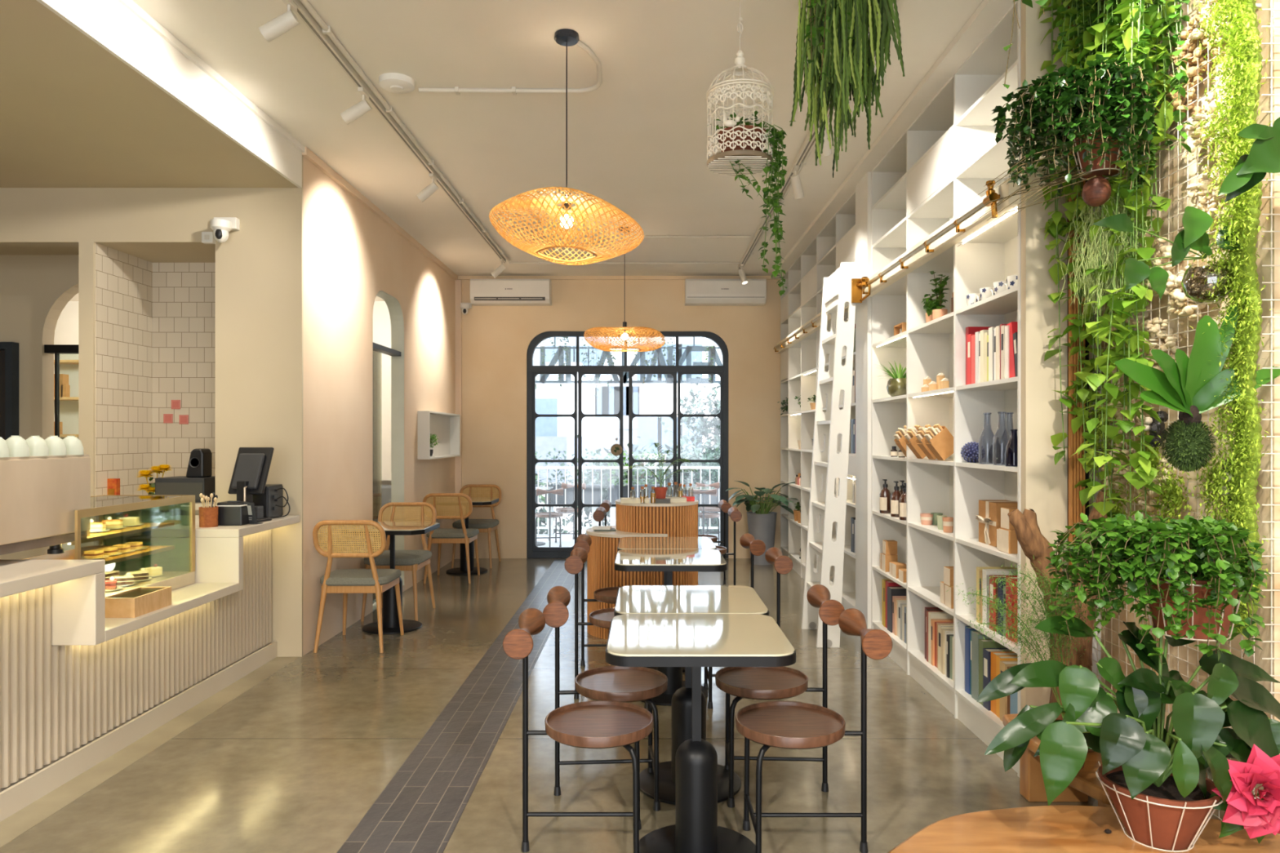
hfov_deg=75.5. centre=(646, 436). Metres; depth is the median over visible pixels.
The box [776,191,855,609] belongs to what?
bookshelf
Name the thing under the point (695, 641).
cafe table
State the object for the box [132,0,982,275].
ceiling
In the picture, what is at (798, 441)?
bowl
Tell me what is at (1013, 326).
book
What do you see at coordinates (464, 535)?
cane chair
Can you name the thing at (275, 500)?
power cable
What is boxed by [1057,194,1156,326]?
hanging plant
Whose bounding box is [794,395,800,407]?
potted plant
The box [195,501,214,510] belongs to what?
countertop
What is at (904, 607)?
book
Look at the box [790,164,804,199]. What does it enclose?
track spotlight
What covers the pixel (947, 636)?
book
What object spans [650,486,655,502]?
glass bottle
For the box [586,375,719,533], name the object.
street tree
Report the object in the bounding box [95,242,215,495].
wall niche
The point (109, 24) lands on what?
ceiling beam
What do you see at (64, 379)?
gift box
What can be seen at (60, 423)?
gift box
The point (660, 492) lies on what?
pot
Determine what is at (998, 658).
book
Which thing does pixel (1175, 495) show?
moss patch
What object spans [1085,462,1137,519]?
moss patch
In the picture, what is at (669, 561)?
cafe table
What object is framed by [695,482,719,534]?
bar stool
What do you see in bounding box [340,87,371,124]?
track spotlight
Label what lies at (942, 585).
gift box
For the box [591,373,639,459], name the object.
building
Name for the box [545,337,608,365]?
building
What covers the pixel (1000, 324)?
book
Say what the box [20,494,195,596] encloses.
display case
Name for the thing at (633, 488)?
glass bottle
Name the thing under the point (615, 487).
planter box
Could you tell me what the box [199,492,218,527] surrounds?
holder
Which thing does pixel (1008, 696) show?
book
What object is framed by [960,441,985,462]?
decorative ball
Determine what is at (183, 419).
tile
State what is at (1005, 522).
gift box
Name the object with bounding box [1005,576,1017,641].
book
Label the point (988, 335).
book
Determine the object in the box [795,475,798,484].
jar
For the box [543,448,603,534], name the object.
planter box
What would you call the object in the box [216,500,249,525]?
receipt printer
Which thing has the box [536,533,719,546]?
floor
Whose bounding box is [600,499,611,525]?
bar stool
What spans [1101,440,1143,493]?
dried fungus
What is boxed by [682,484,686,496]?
glass bottle
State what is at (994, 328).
book
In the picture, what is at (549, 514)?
bar stool
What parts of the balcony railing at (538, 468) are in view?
rail, rail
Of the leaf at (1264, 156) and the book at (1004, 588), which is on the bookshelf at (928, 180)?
the book at (1004, 588)
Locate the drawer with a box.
[155,475,215,502]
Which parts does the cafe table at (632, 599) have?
post, plate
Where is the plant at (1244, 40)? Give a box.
[1171,0,1273,639]
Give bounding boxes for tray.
[0,454,88,459]
[706,149,772,175]
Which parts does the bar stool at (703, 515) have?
leg, backrest, seat, leg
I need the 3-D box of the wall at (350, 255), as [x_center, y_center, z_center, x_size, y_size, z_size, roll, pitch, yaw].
[-2.250,-0.210,7.380,0.120,3.260,4.218,0,0,0]
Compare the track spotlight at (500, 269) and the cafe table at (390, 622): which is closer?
the cafe table at (390, 622)
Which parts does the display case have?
glass, frame, glass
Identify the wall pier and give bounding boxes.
[1020,0,1092,711]
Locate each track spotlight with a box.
[258,0,299,42]
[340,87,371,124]
[416,173,439,202]
[491,258,506,278]
[737,263,747,284]
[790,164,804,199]
[817,121,832,156]
[868,33,886,80]
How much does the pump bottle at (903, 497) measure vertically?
0.223 m
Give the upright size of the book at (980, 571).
0.250 m
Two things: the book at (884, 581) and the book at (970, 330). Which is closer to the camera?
the book at (970, 330)
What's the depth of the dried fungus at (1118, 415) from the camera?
3.12 m
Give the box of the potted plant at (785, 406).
[777,397,787,415]
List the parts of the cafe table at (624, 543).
post, plate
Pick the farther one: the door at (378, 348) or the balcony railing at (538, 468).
the balcony railing at (538, 468)
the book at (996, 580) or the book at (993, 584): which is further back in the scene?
the book at (993, 584)
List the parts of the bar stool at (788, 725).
leg, leg, seat, seat frame, leg, backrest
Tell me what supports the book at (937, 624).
on the bookshelf at (928, 180)
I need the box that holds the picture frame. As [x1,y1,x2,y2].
[893,322,906,335]
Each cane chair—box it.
[312,520,404,653]
[360,502,436,621]
[422,493,479,583]
[451,484,501,568]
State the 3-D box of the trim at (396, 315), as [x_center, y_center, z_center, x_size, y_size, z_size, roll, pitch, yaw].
[-2.252,0.095,7.045,0.115,2.610,0.870,0,0,0]
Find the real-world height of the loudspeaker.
0.190 m
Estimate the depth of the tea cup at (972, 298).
4.01 m
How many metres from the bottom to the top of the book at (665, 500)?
0.028 m
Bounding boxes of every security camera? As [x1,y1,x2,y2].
[209,217,239,242]
[460,302,471,315]
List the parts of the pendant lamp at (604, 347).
lamp shade, cord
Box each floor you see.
[0,558,1097,852]
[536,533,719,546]
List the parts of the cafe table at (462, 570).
post, plate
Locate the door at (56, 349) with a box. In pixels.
[44,344,78,437]
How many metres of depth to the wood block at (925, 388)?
4.73 m
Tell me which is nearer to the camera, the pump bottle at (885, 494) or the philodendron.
the philodendron
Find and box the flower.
[1208,744,1279,844]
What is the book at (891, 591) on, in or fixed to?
on the bookshelf at (928, 180)
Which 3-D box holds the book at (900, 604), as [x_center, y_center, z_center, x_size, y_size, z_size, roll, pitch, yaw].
[1.655,1.146,5.107,0.170,0.220,0.034,0,0,0]
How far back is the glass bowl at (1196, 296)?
2.53 m
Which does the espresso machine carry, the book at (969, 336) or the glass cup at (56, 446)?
the glass cup at (56, 446)
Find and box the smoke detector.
[378,72,414,93]
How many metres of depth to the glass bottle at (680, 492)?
5.98 m
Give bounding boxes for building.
[533,362,597,436]
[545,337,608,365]
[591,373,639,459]
[637,337,702,495]
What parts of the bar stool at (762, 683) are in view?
leg, leg, seat, seat frame, leg, backrest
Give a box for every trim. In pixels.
[0,246,78,254]
[0,657,299,848]
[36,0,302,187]
[117,0,305,152]
[302,146,457,279]
[373,290,404,610]
[454,280,462,559]
[457,275,777,279]
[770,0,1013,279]
[1067,2,1088,576]
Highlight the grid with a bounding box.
[1091,0,1279,820]
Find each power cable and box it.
[271,496,290,518]
[274,488,288,507]
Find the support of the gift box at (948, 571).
on the gift box at (948, 595)
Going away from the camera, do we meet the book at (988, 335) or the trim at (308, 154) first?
the book at (988, 335)
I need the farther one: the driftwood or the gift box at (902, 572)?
the gift box at (902, 572)
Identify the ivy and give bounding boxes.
[921,294,935,322]
[924,271,950,319]
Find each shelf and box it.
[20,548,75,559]
[53,360,78,364]
[53,396,78,400]
[53,434,78,436]
[417,410,460,459]
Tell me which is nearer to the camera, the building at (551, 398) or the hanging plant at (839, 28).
the hanging plant at (839, 28)
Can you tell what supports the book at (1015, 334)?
on the bookshelf at (928, 180)
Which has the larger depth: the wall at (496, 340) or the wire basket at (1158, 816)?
the wall at (496, 340)
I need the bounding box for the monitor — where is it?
[227,447,274,522]
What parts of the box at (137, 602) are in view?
lid glass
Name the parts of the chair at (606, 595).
leg, backrest, seat frame, seat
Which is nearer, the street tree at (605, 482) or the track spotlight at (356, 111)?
the track spotlight at (356, 111)
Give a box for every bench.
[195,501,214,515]
[1002,713,1219,810]
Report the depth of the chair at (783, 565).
4.41 m
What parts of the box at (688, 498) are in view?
lid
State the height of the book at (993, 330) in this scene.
0.235 m
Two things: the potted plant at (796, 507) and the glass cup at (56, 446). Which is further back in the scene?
the potted plant at (796, 507)
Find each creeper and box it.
[540,337,595,386]
[583,337,616,399]
[632,337,675,389]
[703,339,714,391]
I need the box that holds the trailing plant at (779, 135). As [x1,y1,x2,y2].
[707,111,795,296]
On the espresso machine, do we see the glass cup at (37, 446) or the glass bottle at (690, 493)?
the glass cup at (37, 446)
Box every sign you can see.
[244,502,262,524]
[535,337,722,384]
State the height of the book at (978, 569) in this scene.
0.260 m
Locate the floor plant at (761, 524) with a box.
[725,480,798,564]
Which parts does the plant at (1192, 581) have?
pot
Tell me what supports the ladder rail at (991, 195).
attached to the bookshelf at (801, 303)
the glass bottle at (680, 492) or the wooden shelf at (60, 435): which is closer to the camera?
the glass bottle at (680, 492)
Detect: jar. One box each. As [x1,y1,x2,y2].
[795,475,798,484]
[797,473,800,484]
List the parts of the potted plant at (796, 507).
pot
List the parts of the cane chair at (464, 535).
leg, leg, cane panel, frame, seat, seat frame, leg, leg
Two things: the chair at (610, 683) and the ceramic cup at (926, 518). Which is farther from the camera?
the ceramic cup at (926, 518)
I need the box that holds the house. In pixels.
[535,436,638,533]
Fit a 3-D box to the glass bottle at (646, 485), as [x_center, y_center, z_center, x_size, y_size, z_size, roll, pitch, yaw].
[-0.005,0.407,5.990,0.036,0.120,0.036,0,0,0]
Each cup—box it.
[0,436,9,457]
[5,435,30,457]
[26,435,48,456]
[44,435,66,455]
[62,435,84,455]
[199,506,218,527]
[920,513,933,524]
[930,512,942,524]
[937,515,946,529]
[942,516,953,533]
[965,293,981,306]
[979,287,995,300]
[993,280,1008,294]
[1006,275,1017,288]
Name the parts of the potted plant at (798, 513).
pot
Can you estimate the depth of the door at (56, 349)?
6.13 m
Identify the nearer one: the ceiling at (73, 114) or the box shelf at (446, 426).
the ceiling at (73, 114)
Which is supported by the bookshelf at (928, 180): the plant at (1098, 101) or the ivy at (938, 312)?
the ivy at (938, 312)
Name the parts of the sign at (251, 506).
panel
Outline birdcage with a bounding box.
[706,0,773,175]
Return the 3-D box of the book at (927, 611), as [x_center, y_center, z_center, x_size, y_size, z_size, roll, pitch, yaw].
[1.661,1.116,4.611,0.190,0.280,0.029,0,0,0]
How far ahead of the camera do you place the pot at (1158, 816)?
2.21 m
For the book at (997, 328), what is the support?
on the bookshelf at (928, 180)
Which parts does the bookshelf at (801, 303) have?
cupboard door, cupboard door, cupboard door, panel, cupboard door, cupboard door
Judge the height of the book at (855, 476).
0.250 m
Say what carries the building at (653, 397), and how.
on the street
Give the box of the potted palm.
[627,442,697,498]
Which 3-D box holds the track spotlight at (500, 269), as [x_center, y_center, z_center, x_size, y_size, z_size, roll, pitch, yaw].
[-1.514,-1.713,8.450,0.152,0.188,0.100,0,0,0]
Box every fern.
[430,433,439,457]
[946,556,1101,769]
[1114,303,1279,471]
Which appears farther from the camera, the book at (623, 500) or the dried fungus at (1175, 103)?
the book at (623, 500)
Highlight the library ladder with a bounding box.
[801,262,870,647]
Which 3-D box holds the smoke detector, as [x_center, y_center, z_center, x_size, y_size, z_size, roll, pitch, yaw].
[-1.290,-1.817,4.270,0.180,0.046,0.180,0,0,0]
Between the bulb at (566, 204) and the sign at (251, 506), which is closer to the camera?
the bulb at (566, 204)
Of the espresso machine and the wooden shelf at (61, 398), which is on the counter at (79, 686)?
the espresso machine
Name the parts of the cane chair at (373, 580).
leg, leg, cane panel, frame, seat frame, seat, leg, leg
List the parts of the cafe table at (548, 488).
plate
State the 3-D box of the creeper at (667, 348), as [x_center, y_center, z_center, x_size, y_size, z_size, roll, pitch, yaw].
[0.093,-1.020,10.595,0.606,0.862,0.219,0,0,-11]
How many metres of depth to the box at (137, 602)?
3.67 m
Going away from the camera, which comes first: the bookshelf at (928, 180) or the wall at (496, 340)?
the bookshelf at (928, 180)
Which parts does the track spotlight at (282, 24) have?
arm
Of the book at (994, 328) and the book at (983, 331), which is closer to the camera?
the book at (994, 328)
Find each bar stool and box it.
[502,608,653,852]
[535,488,563,546]
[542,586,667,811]
[555,482,586,542]
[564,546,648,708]
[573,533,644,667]
[592,506,606,525]
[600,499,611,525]
[689,488,719,546]
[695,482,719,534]
[697,499,731,584]
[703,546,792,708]
[715,506,742,585]
[715,584,844,808]
[735,608,892,852]
[739,533,765,589]
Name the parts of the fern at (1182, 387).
crown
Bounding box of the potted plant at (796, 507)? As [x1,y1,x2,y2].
[793,502,800,521]
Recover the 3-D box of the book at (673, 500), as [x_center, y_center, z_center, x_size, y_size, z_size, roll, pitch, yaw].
[0.210,0.452,5.920,0.140,0.030,0.150,0,0,-2]
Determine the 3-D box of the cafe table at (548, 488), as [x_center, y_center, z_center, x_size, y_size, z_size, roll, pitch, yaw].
[-1.550,1.056,10.950,0.585,0.748,0.575,0,0,0]
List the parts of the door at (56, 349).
frame, glass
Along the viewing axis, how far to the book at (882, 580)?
5.51 m
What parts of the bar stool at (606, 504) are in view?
backrest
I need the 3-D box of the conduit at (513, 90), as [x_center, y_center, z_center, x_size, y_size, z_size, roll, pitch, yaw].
[-0.636,-1.827,4.285,1.045,0.026,0.501,0,0,33]
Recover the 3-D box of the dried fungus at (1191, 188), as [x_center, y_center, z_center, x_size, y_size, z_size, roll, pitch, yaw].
[1.818,-0.782,2.640,0.102,0.196,0.223,0,0,-3]
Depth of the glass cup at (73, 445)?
3.57 m
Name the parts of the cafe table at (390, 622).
plate, post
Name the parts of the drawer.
drawer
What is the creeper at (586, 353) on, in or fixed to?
hanging from the trim
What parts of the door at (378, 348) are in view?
glass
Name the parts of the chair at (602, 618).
backrest, leg, seat frame, seat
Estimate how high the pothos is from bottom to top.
2.270 m
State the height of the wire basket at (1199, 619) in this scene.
0.170 m
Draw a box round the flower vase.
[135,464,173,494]
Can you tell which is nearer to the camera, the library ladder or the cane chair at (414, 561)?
the library ladder
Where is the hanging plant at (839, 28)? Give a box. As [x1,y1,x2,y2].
[790,0,904,177]
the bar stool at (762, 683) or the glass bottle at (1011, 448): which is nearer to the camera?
the bar stool at (762, 683)
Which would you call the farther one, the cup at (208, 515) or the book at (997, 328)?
the cup at (208, 515)
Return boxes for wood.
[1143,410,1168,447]
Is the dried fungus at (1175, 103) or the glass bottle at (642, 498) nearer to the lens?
the dried fungus at (1175, 103)
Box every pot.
[654,487,667,498]
[925,312,933,322]
[932,308,947,319]
[1098,764,1219,850]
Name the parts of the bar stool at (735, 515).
seat, leg, backrest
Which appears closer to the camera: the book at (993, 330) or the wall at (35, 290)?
the book at (993, 330)
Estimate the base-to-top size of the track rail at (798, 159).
0.033 m
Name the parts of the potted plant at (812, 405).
pot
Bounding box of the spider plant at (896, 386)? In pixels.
[875,360,906,396]
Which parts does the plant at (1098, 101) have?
pot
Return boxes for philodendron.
[976,615,1279,852]
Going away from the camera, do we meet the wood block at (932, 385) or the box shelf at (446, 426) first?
the wood block at (932, 385)
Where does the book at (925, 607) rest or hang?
on the bookshelf at (928, 180)
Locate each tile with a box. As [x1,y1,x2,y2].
[163,413,173,422]
[171,400,180,408]
[178,414,188,424]
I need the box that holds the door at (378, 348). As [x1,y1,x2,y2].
[373,342,404,603]
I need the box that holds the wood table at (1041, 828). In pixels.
[888,805,1279,852]
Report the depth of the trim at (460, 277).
9.46 m
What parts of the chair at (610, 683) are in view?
backrest, leg, seat frame, seat, leg, leg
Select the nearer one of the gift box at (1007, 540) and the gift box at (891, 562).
the gift box at (1007, 540)
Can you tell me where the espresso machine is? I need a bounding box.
[0,454,90,555]
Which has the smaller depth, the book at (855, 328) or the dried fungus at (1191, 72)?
the dried fungus at (1191, 72)
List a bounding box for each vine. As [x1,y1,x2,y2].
[1002,0,1048,88]
[1092,205,1244,299]
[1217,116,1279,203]
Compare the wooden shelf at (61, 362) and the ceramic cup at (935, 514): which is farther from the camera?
the wooden shelf at (61, 362)
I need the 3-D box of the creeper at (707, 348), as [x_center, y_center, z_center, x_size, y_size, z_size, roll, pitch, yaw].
[1.016,-0.983,10.582,0.571,0.934,0.450,0,0,0]
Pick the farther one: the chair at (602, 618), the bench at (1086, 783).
the chair at (602, 618)
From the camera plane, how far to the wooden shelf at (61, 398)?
9.21 m
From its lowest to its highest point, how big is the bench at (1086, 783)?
0.300 m
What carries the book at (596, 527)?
on the book at (612, 529)
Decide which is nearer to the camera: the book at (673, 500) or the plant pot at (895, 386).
the plant pot at (895, 386)
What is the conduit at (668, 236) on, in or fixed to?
attached to the ceiling at (637, 142)
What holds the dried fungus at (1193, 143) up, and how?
attached to the wall at (1264, 478)
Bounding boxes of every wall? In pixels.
[0,155,302,657]
[0,254,78,559]
[53,279,780,558]
[302,155,454,656]
[1092,0,1101,687]
[1101,0,1279,835]
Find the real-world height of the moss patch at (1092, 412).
0.522 m
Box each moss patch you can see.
[1083,381,1123,477]
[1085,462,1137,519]
[1130,423,1165,501]
[1150,452,1193,522]
[1194,448,1228,517]
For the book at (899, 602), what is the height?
0.225 m
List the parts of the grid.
panel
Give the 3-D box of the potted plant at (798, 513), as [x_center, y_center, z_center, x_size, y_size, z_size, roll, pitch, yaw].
[1.599,0.769,8.425,0.143,0.222,0.132,0,0,-25]
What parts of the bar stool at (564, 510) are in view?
leg, seat, leg, backrest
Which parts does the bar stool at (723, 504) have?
seat, leg, backrest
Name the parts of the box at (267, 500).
plate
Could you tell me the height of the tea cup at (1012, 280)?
0.070 m
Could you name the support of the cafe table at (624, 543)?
on the floor at (293, 763)
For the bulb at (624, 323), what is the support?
attached to the pendant lamp at (604, 347)
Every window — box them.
[0,342,18,439]
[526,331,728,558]
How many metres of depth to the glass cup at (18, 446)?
3.25 m
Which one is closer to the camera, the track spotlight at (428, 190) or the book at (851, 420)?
the track spotlight at (428, 190)
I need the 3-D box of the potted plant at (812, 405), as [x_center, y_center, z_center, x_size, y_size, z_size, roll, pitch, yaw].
[1.615,-0.331,7.841,0.205,0.166,0.228,0,0,25]
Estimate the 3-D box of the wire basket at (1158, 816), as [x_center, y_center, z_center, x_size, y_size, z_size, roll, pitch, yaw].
[1.412,1.024,2.280,0.306,0.165,0.307,0,0,0]
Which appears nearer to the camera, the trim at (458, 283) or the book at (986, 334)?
the book at (986, 334)
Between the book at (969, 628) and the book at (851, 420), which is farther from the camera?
the book at (851, 420)
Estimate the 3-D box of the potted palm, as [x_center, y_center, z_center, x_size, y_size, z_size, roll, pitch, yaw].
[0.118,0.240,5.905,0.517,0.397,0.246,0,0,0]
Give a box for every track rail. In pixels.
[292,0,510,262]
[737,0,899,268]
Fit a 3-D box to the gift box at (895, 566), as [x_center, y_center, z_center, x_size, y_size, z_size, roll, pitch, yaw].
[1.579,0.838,5.160,0.072,0.085,0.080,0,0,0]
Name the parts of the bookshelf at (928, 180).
cupboard door, panel, panel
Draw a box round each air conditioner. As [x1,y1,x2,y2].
[470,279,551,306]
[684,279,766,306]
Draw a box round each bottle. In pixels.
[630,487,635,497]
[640,486,644,503]
[643,484,648,497]
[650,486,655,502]
[666,482,671,497]
[673,482,678,497]
[678,483,683,497]
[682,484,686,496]
[688,483,693,496]
[879,479,891,513]
[890,446,897,457]
[890,480,901,517]
[897,448,905,457]
[899,480,904,494]
[899,483,906,520]
[978,412,996,464]
[988,437,1000,463]
[992,411,1010,465]
[1000,412,1013,464]
[1004,429,1017,466]
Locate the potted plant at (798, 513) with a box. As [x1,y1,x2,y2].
[796,506,800,523]
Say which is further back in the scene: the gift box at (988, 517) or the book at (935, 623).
the book at (935, 623)
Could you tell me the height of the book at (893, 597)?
0.235 m
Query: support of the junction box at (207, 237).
attached to the wall at (259, 268)
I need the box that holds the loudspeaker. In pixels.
[186,448,212,477]
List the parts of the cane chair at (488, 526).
leg, leg, seat, seat frame, frame, cane panel, leg, leg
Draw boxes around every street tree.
[535,377,559,522]
[536,497,573,533]
[543,422,719,533]
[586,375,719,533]
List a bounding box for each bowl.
[797,440,800,448]
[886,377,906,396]
[1181,260,1234,304]
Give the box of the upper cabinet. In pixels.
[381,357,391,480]
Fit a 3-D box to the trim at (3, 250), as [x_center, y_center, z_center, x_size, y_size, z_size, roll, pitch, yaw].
[-5.454,-1.370,5.735,3.693,0.060,0.730,0,0,0]
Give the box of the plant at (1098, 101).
[935,53,1159,246]
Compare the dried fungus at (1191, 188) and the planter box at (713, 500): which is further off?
the planter box at (713, 500)
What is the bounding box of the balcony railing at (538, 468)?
[535,466,719,536]
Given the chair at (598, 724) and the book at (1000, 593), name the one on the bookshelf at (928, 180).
the book at (1000, 593)
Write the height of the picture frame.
0.100 m
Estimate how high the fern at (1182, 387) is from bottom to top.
0.502 m
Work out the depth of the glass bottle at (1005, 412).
3.71 m
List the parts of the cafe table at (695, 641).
post, plate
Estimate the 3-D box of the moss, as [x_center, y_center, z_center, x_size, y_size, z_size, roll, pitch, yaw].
[1.783,0.179,2.501,0.081,0.225,0.084,0,0,41]
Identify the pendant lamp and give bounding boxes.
[488,28,644,265]
[583,226,665,351]
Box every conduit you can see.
[418,40,602,94]
[509,262,739,264]
[635,235,750,238]
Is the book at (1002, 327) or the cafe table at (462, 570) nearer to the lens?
the book at (1002, 327)
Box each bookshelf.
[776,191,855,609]
[864,0,1020,777]
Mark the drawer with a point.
(179, 485)
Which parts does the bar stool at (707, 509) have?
leg, backrest, seat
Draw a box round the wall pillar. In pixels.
[855,171,871,629]
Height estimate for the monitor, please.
0.436 m
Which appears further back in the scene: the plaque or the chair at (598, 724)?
the plaque
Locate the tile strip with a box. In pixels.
[337,560,580,852]
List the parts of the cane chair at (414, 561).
leg, leg, seat frame, seat, cane panel, frame, leg, leg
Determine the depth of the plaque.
9.52 m
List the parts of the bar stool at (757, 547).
leg, backrest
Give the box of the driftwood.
[1007,490,1107,752]
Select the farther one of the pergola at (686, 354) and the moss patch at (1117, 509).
the pergola at (686, 354)
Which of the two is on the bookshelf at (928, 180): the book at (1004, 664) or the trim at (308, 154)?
the book at (1004, 664)
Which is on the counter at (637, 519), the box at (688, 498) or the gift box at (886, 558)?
the box at (688, 498)
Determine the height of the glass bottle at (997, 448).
0.124 m
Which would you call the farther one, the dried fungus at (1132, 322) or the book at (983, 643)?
the book at (983, 643)
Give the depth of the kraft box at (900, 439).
4.89 m
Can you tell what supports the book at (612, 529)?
on the counter at (637, 519)
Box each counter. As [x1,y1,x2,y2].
[0,515,299,822]
[586,497,698,639]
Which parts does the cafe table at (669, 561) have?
post, plate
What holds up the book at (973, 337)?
on the bookshelf at (928, 180)
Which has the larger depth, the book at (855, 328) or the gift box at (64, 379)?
the gift box at (64, 379)
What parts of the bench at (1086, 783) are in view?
leg, leg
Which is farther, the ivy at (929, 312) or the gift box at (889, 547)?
the gift box at (889, 547)
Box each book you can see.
[591,525,611,529]
[593,528,615,531]
[620,497,649,503]
[650,497,670,503]
[666,497,686,502]
[850,418,853,453]
[850,517,855,551]
[852,370,855,403]
[852,475,854,502]
[852,518,855,552]
[853,328,855,352]
[853,418,855,453]
[854,475,855,503]
[854,520,855,553]
[882,579,891,624]
[883,580,885,626]
[885,580,902,628]
[887,586,906,632]
[892,595,906,633]
[893,598,906,635]
[896,600,906,636]
[897,601,906,638]
[900,604,906,640]
[902,604,906,641]
[904,607,906,643]
[924,607,939,658]
[925,608,942,659]
[926,610,945,662]
[928,612,953,663]
[930,618,953,666]
[934,622,953,667]
[937,623,953,668]
[937,625,953,671]
[941,628,953,674]
[944,631,953,675]
[946,635,953,678]
[949,635,953,679]
[951,637,953,680]
[964,626,977,694]
[965,326,991,384]
[967,333,975,384]
[969,631,971,695]
[971,334,975,383]
[971,631,991,702]
[975,331,980,382]
[976,567,1017,622]
[978,333,980,382]
[978,639,1006,705]
[979,570,982,624]
[980,329,988,382]
[982,568,1017,626]
[982,648,1013,711]
[984,332,988,382]
[986,334,988,381]
[986,574,1017,628]
[988,326,995,381]
[989,575,1017,631]
[991,652,1017,715]
[992,329,994,380]
[994,328,995,380]
[995,325,999,379]
[995,580,997,631]
[995,655,1017,718]
[997,577,1005,635]
[1000,324,1005,378]
[1000,324,1007,379]
[1000,660,1017,720]
[1003,586,1005,637]
[1004,325,1008,378]
[1005,321,1017,377]
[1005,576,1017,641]
[1007,666,1011,714]
[1009,691,1017,714]
[1013,332,1017,377]
[1013,581,1017,643]
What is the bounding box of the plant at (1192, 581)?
[1044,511,1271,665]
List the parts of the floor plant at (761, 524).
pot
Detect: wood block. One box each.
[920,384,928,391]
[923,376,931,385]
[928,381,937,391]
[936,373,944,389]
[940,377,949,388]
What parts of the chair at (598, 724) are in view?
backrest, leg, seat frame, seat, leg, leg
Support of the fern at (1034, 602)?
on the bench at (1086, 783)
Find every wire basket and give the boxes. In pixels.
[1069,125,1133,180]
[1095,761,1222,852]
[1139,577,1242,641]
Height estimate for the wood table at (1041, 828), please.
0.313 m
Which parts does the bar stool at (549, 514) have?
leg, seat, backrest, leg, leg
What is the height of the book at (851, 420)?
0.260 m
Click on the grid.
(1258, 5)
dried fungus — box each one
[1097,382,1145,435]
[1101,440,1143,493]
[1111,298,1151,346]
[1135,317,1186,372]
[1137,457,1185,515]
[1140,236,1177,296]
[1152,56,1207,126]
[1163,253,1215,321]
[1167,9,1225,91]
[1184,91,1229,159]
[1186,155,1234,219]
[1188,0,1229,44]
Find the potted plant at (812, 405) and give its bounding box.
[807,395,816,409]
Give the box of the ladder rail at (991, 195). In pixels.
[773,180,999,351]
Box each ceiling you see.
[0,0,297,187]
[69,293,384,301]
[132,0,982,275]
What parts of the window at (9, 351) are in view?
dark pane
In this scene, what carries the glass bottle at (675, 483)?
on the counter at (637, 519)
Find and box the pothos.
[1035,0,1193,519]
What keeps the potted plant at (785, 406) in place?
on the bookshelf at (801, 303)
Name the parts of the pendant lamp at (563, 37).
lamp shade, cord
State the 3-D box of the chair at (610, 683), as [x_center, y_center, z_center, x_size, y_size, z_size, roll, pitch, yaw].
[-0.158,1.007,3.246,0.482,0.786,0.366,0,0,-4]
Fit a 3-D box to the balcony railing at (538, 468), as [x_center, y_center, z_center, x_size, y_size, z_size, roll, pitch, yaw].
[0.000,0.930,11.900,8.000,1.000,0.040,0,0,0]
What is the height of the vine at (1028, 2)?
0.767 m
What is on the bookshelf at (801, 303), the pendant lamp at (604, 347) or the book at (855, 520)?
the book at (855, 520)
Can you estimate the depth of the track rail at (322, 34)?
4.55 m
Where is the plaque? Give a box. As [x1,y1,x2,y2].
[610,438,622,456]
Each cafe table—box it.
[342,521,439,634]
[436,497,498,574]
[535,486,553,546]
[605,613,795,852]
[613,585,768,804]
[614,549,727,706]
[617,537,716,672]
[671,486,715,534]
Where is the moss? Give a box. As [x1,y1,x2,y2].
[1218,458,1232,522]
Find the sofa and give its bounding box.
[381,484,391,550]
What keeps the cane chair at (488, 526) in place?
on the floor at (293, 763)
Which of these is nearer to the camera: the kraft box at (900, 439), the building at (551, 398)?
the kraft box at (900, 439)
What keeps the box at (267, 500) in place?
on the counter at (79, 686)
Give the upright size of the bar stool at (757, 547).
0.786 m
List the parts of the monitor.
screen panel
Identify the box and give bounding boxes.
[53,373,68,396]
[53,422,62,434]
[61,384,70,396]
[105,586,171,617]
[106,478,119,494]
[201,231,215,244]
[252,484,283,517]
[254,506,263,519]
[535,451,542,518]
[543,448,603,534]
[605,448,665,525]
[668,448,719,534]
[681,496,694,501]
[880,553,881,568]
[881,553,897,572]
[882,540,897,554]
[889,561,900,575]
[892,563,906,578]
[893,425,906,456]
[898,568,906,582]
[904,425,926,458]
[915,424,936,459]
[924,424,953,460]
[940,581,945,604]
[943,566,953,586]
[944,584,953,608]
[975,500,1017,546]
[996,528,998,548]
[998,528,1017,553]
[1000,507,1017,529]
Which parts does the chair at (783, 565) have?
leg, leg, leg, backrest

